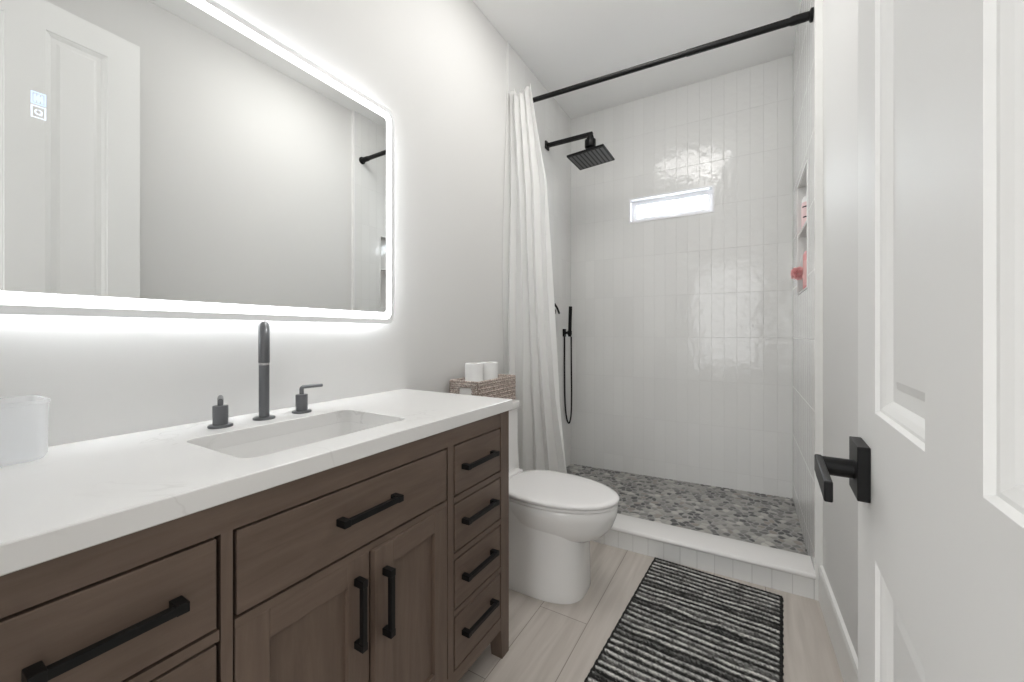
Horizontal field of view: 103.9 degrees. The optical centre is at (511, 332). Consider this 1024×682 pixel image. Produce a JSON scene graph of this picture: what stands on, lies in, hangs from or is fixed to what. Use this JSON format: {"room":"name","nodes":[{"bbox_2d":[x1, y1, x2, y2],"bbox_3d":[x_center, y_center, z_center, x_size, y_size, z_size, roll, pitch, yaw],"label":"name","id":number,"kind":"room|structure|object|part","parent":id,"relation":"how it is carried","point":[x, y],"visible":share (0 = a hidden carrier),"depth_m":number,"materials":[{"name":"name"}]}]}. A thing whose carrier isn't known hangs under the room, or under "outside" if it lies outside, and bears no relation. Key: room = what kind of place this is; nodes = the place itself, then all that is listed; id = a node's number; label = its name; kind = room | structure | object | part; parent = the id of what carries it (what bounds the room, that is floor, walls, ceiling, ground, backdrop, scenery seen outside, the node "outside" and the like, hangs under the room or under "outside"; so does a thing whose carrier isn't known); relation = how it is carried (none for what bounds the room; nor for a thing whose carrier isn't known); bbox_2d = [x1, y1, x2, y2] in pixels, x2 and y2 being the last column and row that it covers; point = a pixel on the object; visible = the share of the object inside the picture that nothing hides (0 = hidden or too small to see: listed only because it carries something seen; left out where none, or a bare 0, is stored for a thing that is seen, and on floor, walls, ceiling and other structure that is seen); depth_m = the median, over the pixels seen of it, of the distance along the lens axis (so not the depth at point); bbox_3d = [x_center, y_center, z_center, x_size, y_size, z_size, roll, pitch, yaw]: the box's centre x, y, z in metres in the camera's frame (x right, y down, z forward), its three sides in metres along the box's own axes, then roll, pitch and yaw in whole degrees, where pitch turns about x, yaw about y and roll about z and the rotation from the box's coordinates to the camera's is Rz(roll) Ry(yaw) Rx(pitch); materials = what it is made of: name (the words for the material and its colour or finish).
{"room":"bathroom","nodes":[
{"label":"bathroom","id":0,"kind":"room"},
{"bbox_2d":[0,0,570,466],"bbox_3d":[-0.344,-0.257,1.997,0.125,2.994,3.336,0,0,30],"label":"wall","id":1,"kind":"structure","parent":0,"point":[438,66],"depth_m":1.63,"materials":[{"name":"white paint"}]},
{"bbox_2d":[0,0,394,323],"bbox_3d":[-0.754,-0.457,1.146,0.037,0.843,1.072,0,0,30],"label":"mirror","id":2,"kind":"object","parent":1,"relation":"attached to","point":[174,159],"visible":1,"depth_m":0.99,"materials":[{"name":"clear glass"}]},
{"bbox_2d":[506,41,507,101],"bbox_3d":[-0.036,-0.317,2.419,0.028,2.874,0.012,0,0,30],"label":"trim","id":3,"kind":"structure","parent":1,"relation":"attached to","point":[507,41],"depth_m":2.41,"materials":[{"name":"white paint"}]},
{"bbox_2d":[563,306,571,423],"bbox_3d":[0.438,0.255,3.136,0.070,0.921,0.046,0,0,30],"label":"shower","id":4,"kind":"object","parent":1,"relation":"attached to","point":[569,332],"visible":1,"depth_m":3.12,"materials":[{"name":"black metal"}]},
{"bbox_2d":[545,131,614,169],"bbox_3d":[0.446,-1.270,2.765,0.459,0.204,0.252,0,0,30],"label":"shower head","id":5,"kind":"object","parent":1,"relation":"attached to","point":[593,155],"visible":1,"depth_m":2.71},
{"bbox_3d":[0.397,-1.345,2.794,0.345,0.054,0.054,0,0,30],"label":"wall arm","id":6,"kind":"part","parent":5,"relation":"part of","materials":[{"name":"black metal"}]},
{"bbox_3d":[0.535,-1.184,2.712,0.252,0.032,0.252,0,0,30],"label":"spray plate","id":7,"kind":"part","parent":5,"relation":"part of","materials":[{"name":"black metal"}]},
{"bbox_2d":[533,7,813,102],"bbox_3d":[0.654,-1.385,2.099,1.493,0.056,0.057,0,0,28],"label":"curtain rod","id":8,"kind":"object","parent":1,"relation":"attached to","point":[803,17],"visible":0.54,"depth_m":1.95,"materials":[{"name":"black metal"}]},
{"bbox_2d":[592,530,814,599],"bbox_3d":[0.660,1.077,2.110,1.494,0.086,0.149,0,0,29],"label":"trim","id":9,"kind":"structure","parent":1,"relation":"attached to","point":[774,579],"depth_m":1.86,"materials":[{"name":"tile"}]},
{"bbox_2d":[610,513,815,579],"bbox_3d":[0.661,1.022,2.111,1.494,0.022,0.174,0,0,29],"label":"shower curb","id":10,"kind":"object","parent":1,"relation":"attached to","point":[798,564],"depth_m":1.90,"materials":[{"name":"white stone"}]},
{"bbox_2d":[502,84,566,472],"bbox_3d":[0.139,-0.228,2.283,0.425,2.446,0.087,0,0,34],"label":"shower curtain","id":11,"kind":"object","parent":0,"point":[529,322],"visible":0.84,"depth_m":2.30,"materials":[{"name":"white fabric"}]},
{"bbox_2d":[472,0,801,118],"bbox_3d":[-0.023,-1.804,0.651,2.200,0.100,5.700,0,0,30],"label":"ceiling","id":12,"kind":"structure","parent":0,"point":[564,43],"depth_m":2.40,"materials":[{"name":"white paint"}]},
{"bbox_2d":[458,541,843,681],"bbox_3d":[-0.302,1.180,0.177,2.200,0.120,4.600,0,0,30],"label":"floor","id":13,"kind":"structure","parent":0,"point":[549,642],"depth_m":1.50,"materials":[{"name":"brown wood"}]},
{"bbox_2d":[0,411,508,681],"bbox_3d":[-0.524,0.697,1.013,0.558,0.847,1.208,0,0,30],"label":"vanity cabinet","id":14,"kind":"object","parent":13,"relation":"on","point":[391,565],"visible":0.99,"depth_m":0.76,"materials":[{"name":"brown wood"}]},
{"bbox_3d":[-0.518,0.397,0.523,0.028,0.015,0.153,0,0,30],"label":"handle","id":15,"kind":"part","parent":14,"relation":"part of","materials":[{"name":"black metal"}]},
{"bbox_3d":[-0.540,0.398,0.532,0.020,0.142,0.250,0,0,30],"label":"drawer","id":16,"kind":"part","parent":14,"relation":"part of","materials":[{"name":"brown wood"}]},
{"bbox_3d":[-0.540,0.563,0.532,0.020,0.136,0.250,0,0,30],"label":"drawer","id":17,"kind":"part","parent":14,"relation":"part of","materials":[{"name":"brown wood"}]},
{"bbox_2d":[0,389,512,575],"bbox_3d":[-0.537,0.254,1.028,0.532,0.036,1.225,0,0,30],"label":"countertop","id":18,"kind":"structure","parent":14,"relation":"on","point":[56,501],"depth_m":0.71,"materials":[{"name":"white stone"}]},
{"bbox_2d":[207,395,232,428],"bbox_3d":[-0.722,0.196,0.992,0.053,0.080,0.091,0,0,-36],"label":"tap","id":19,"kind":"object","parent":18,"relation":"on","point":[219,411],"visible":1,"depth_m":0.99,"materials":[{"name":"grey metal"}]},
{"bbox_3d":[-0.716,0.170,0.983,0.012,0.027,0.070,0,0,-36],"label":"lever","id":20,"kind":"part","parent":19,"relation":"part of","materials":[{"name":"grey metal"}]},
{"bbox_2d":[252,321,275,420],"bbox_3d":[-0.659,0.103,1.065,0.054,0.267,0.134,0,0,-32],"label":"faucet spout","id":21,"kind":"object","parent":18,"relation":"on","point":[263,327],"visible":1,"depth_m":1.09,"materials":[{"name":"grey metal"}]},
{"bbox_3d":[-0.656,0.100,1.059,0.026,0.261,0.120,0,0,-32],"label":"spout","id":22,"kind":"part","parent":21,"relation":"part of","materials":[{"name":"grey metal"}]},
{"bbox_2d":[214,422,377,457],"bbox_3d":[-0.503,0.348,0.991,0.301,0.151,0.453,0,0,30],"label":"sink basin","id":23,"kind":"object","parent":18,"relation":"in","point":[262,447],"visible":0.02,"depth_m":1.09,"materials":[{"name":"white ceramic"}]},
{"bbox_2d":[292,383,322,413],"bbox_3d":[-0.615,0.196,1.206,0.053,0.080,0.091,0,0,33],"label":"tap","id":24,"kind":"object","parent":18,"relation":"on","point":[301,399],"visible":1,"depth_m":1.18,"materials":[{"name":"grey metal"}]},
{"bbox_3d":[-0.609,0.170,1.215,0.012,0.027,0.070,0,0,33],"label":"lever","id":25,"kind":"part","parent":24,"relation":"part of","materials":[{"name":"grey metal"}]},
{"bbox_3d":[-0.394,0.730,0.779,0.020,0.487,0.270,0,0,30],"label":"door","id":26,"kind":"part","parent":14,"relation":"part of","materials":[{"name":"brown wood"}]},
{"bbox_3d":[-0.397,0.729,0.780,0.006,0.389,0.168,0,0,30],"label":"door panel","id":27,"kind":"part","parent":14,"relation":"part of","materials":[{"name":"brown wood"}]},
{"bbox_3d":[-0.395,0.512,0.779,0.020,0.052,0.160,0,0,30],"label":"door rail","id":28,"kind":"part","parent":14,"relation":"part of","materials":[{"name":"brown wood"}]},
{"bbox_3d":[-0.327,0.397,0.895,0.020,0.139,0.533,0,0,30],"label":"drawer","id":29,"kind":"part","parent":14,"relation":"part of","materials":[{"name":"brown wood"}]},
{"bbox_3d":[-0.322,0.601,0.855,0.028,0.150,0.015,0,0,30],"label":"handle","id":30,"kind":"part","parent":14,"relation":"part of","materials":[{"name":"black metal"}]},
{"bbox_3d":[-0.307,0.389,0.881,0.028,0.015,0.161,0,0,30],"label":"handle","id":31,"kind":"part","parent":14,"relation":"part of","materials":[{"name":"black metal"}]},
{"bbox_3d":[-0.279,0.610,0.908,0.028,0.152,0.015,0,0,28],"label":"handle","id":32,"kind":"part","parent":14,"relation":"part of","materials":[{"name":"black metal"}]},
{"bbox_3d":[-0.252,0.730,1.011,0.020,0.487,0.263,0,0,28],"label":"door","id":33,"kind":"part","parent":14,"relation":"part of","materials":[{"name":"brown wood"}]},
{"bbox_3d":[-0.254,0.729,1.012,0.006,0.389,0.161,0,0,28],"label":"door panel","id":34,"kind":"part","parent":14,"relation":"part of","materials":[{"name":"brown wood"}]},
{"bbox_3d":[-0.252,0.512,1.011,0.020,0.052,0.153,0,0,28],"label":"door rail","id":35,"kind":"part","parent":14,"relation":"part of","materials":[{"name":"brown wood"}]},
{"bbox_3d":[-0.252,0.946,1.011,0.020,0.055,0.153,0,0,28],"label":"door rail","id":36,"kind":"part","parent":14,"relation":"part of","materials":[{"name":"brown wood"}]},
{"bbox_3d":[-0.111,0.895,1.262,0.020,0.147,0.243,0,0,30],"label":"drawer","id":37,"kind":"part","parent":14,"relation":"part of","materials":[{"name":"brown wood"}]},
{"bbox_3d":[-0.111,0.727,1.262,0.020,0.137,0.243,0,0,30],"label":"drawer","id":38,"kind":"part","parent":14,"relation":"part of","materials":[{"name":"brown wood"}]},
{"bbox_3d":[-0.111,0.563,1.262,0.020,0.136,0.243,0,0,30],"label":"drawer","id":39,"kind":"part","parent":14,"relation":"part of","materials":[{"name":"brown wood"}]},
{"bbox_3d":[-0.111,0.398,1.262,0.020,0.142,0.243,0,0,30],"label":"drawer","id":40,"kind":"part","parent":14,"relation":"part of","materials":[{"name":"brown wood"}]},
{"bbox_3d":[-0.095,0.883,1.244,0.028,0.015,0.167,0,0,30],"label":"handle","id":41,"kind":"part","parent":14,"relation":"part of","materials":[{"name":"black metal"}]},
{"bbox_3d":[-0.095,0.719,1.244,0.028,0.015,0.167,0,0,30],"label":"handle","id":42,"kind":"part","parent":14,"relation":"part of","materials":[{"name":"black metal"}]},
{"bbox_3d":[-0.095,0.554,1.244,0.028,0.015,0.167,0,0,30],"label":"handle","id":43,"kind":"part","parent":14,"relation":"part of","materials":[{"name":"black metal"}]},
{"bbox_3d":[-0.095,0.394,1.244,0.028,0.015,0.167,0,0,30],"label":"handle","id":44,"kind":"part","parent":14,"relation":"part of","materials":[{"name":"black metal"}]},
{"bbox_3d":[-0.047,0.697,1.403,0.052,0.847,0.052,0,0,30],"label":"leg","id":45,"kind":"part","parent":14,"relation":"part of","materials":[{"name":"brown wood"}]},
{"bbox_2d":[509,399,619,603],"bbox_3d":[0.109,0.736,1.867,0.778,0.769,0.380,0,0,30],"label":"toilet","id":46,"kind":"object","parent":13,"relation":"on","point":[554,516],"visible":0.67,"depth_m":1.68,"materials":[{"name":"white ceramic"}]},
{"bbox_2d":[449,374,515,399],"bbox_3d":[-0.140,0.287,2.016,0.176,0.127,0.354,0,0,30],"label":"wicker basket","id":47,"kind":"object","parent":46,"relation":"on","point":[504,386],"visible":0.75,"depth_m":1.92,"materials":[{"name":"brown wicker"}]},
{"bbox_2d":[465,362,482,384],"bbox_3d":[-0.187,0.199,1.963,0.088,0.100,0.088,0,0,30],"label":"toilet roll","id":48,"kind":"object","parent":47,"relation":"on","point":[473,370],"visible":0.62,"depth_m":1.93,"materials":[{"name":"white paper"}]},
{"bbox_2d":[481,361,497,380],"bbox_3d":[-0.115,0.199,2.030,0.088,0.100,0.088,0,0,30],"label":"toilet roll","id":49,"kind":"object","parent":47,"relation":"on","point":[490,369],"visible":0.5,"depth_m":1.99,"materials":[{"name":"white paper"}]},
{"bbox_3d":[-0.129,0.571,2.007,0.225,0.358,0.350,0,0,30],"label":"tank","id":50,"kind":"part","parent":46,"relation":"part of","materials":[{"name":"white ceramic"}]},
{"bbox_3d":[-0.132,0.371,2.009,0.218,0.040,0.366,0,0,30],"label":"tank lid","id":51,"kind":"part","parent":46,"relation":"part of","materials":[{"name":"white ceramic"}]},
{"bbox_3d":[0.210,0.814,1.807,0.532,0.168,0.370,0,0,30],"label":"bowl","id":52,"kind":"part","parent":46,"relation":"part of","materials":[{"name":"white ceramic"}]},
{"bbox_3d":[0.215,0.721,1.804,0.524,0.012,0.372,0,0,30],"label":"seat","id":53,"kind":"part","parent":46,"relation":"part of","materials":[{"name":"white plastic"}]},
{"bbox_3d":[0.217,0.702,1.803,0.528,0.020,0.380,0,0,30],"label":"lid","id":54,"kind":"part","parent":46,"relation":"part of","materials":[{"name":"white plastic"}]},
{"bbox_2d":[584,557,783,681],"bbox_3d":[0.679,1.113,1.474,0.533,0.013,0.875,0,0,34],"label":"bath mat","id":55,"kind":"object","parent":13,"relation":"on","point":[681,623],"visible":1,"depth_m":1.48,"materials":[{"name":"black fabric"}]},
{"bbox_2d":[571,55,792,498],"bbox_3d":[1.292,-0.257,2.889,1.793,2.994,0.140,0,0,30],"label":"wall","id":56,"kind":"structure","parent":0,"point":[682,335],"depth_m":2.82,"materials":[{"name":"white tile"}]},
{"bbox_2d":[629,185,713,223],"bbox_3d":[1.170,-0.923,2.947,0.579,0.188,0.124,0,0,30],"label":"window","id":57,"kind":"structure","parent":56,"relation":"in","point":[634,203],"depth_m":2.92,"materials":[{"name":"white plastic"}]},
{"bbox_2d":[566,464,807,554],"bbox_3d":[0.906,1.093,2.527,1.493,0.094,0.876,0,0,30],"label":"floor","id":58,"kind":"structure","parent":0,"point":[772,521],"depth_m":2.41,"materials":[{"name":"grey tile"}]},
{"bbox_2d":[793,0,857,657],"bbox_3d":[1.114,-0.257,1.060,0.352,2.994,3.196,0,0,30],"label":"wall","id":59,"kind":"structure","parent":0,"point":[840,17],"depth_m":1.50,"materials":[{"name":"white paint"}]},
{"bbox_2d":[790,248,803,279],"bbox_3d":[1.578,-0.375,2.205,0.076,0.173,0.081,0,0,30],"label":"bath pouf","id":60,"kind":"object","parent":59,"relation":"hanging from","point":[796,273],"visible":0.98,"depth_m":2.19,"materials":[{"name":"pink"}]},
{"bbox_2d":[797,159,807,294],"bbox_3d":[1.512,-0.518,2.084,0.007,0.612,0.423,0,0,30],"label":"trim","id":61,"kind":"structure","parent":59,"relation":"attached to","point":[806,163],"depth_m":2.20,"materials":[{"name":"white tile"}]},
{"bbox_2d":[798,220,806,237],"bbox_3d":[1.553,-0.542,2.060,0.094,0.012,0.411,0,0,30],"label":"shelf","id":62,"kind":"structure","parent":59,"relation":"attached to","point":[803,233],"depth_m":2.14,"materials":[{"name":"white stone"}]},
{"bbox_2d":[802,190,806,227],"bbox_3d":[1.593,-0.656,2.144,0.067,0.216,0.067,0,0,30],"label":"shampoo bottle","id":63,"kind":"object","parent":62,"relation":"on","point":[804,200],"visible":0.21,"depth_m":2.14,"materials":[{"name":"white plastic"}]},
{"bbox_2d":[803,251,806,288],"bbox_3d":[1.563,-0.350,2.097,0.065,0.263,0.065,0,0,30],"label":"wash bottle","id":64,"kind":"object","parent":59,"relation":"in","point":[805,252],"visible":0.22,"depth_m":2.10,"materials":[{"name":"pink plastic"}]},
{"bbox_2d":[815,0,822,600],"bbox_3d":[1.292,-0.317,1.670,0.046,2.874,0.012,0,0,30],"label":"trim","id":65,"kind":"structure","parent":59,"relation":"attached to","point":[818,3],"depth_m":1.67,"materials":[{"name":"white paint"}]},
{"bbox_2d":[819,566,857,681],"bbox_3d":[0.773,1.044,0.749,0.014,0.153,2.101,0,0,29],"label":"baseboard","id":66,"kind":"structure","parent":59,"relation":"attached to","point":[846,656],"depth_m":1.36,"materials":[{"name":"white paint"}]},
{"bbox_2d":[814,0,1023,681],"bbox_3d":[0.307,-0.147,0.295,0.091,2.510,0.720,0,0,33],"label":"door","id":67,"kind":"structure","parent":59,"relation":"in","point":[934,468],"depth_m":0.30,"materials":[{"name":"white paint"}]},
{"bbox_3d":[0.408,0.188,0.526,0.009,0.025,0.128,0,0,33],"label":"lever","id":68,"kind":"part","parent":67,"relation":"part of","materials":[{"name":"black metal"}]},
{"bbox_3d":[0.473,0.184,0.545,0.014,0.071,0.066,0,0,33],"label":"handle","id":69,"kind":"part","parent":67,"relation":"part of","materials":[{"name":"black metal"}]}
]}

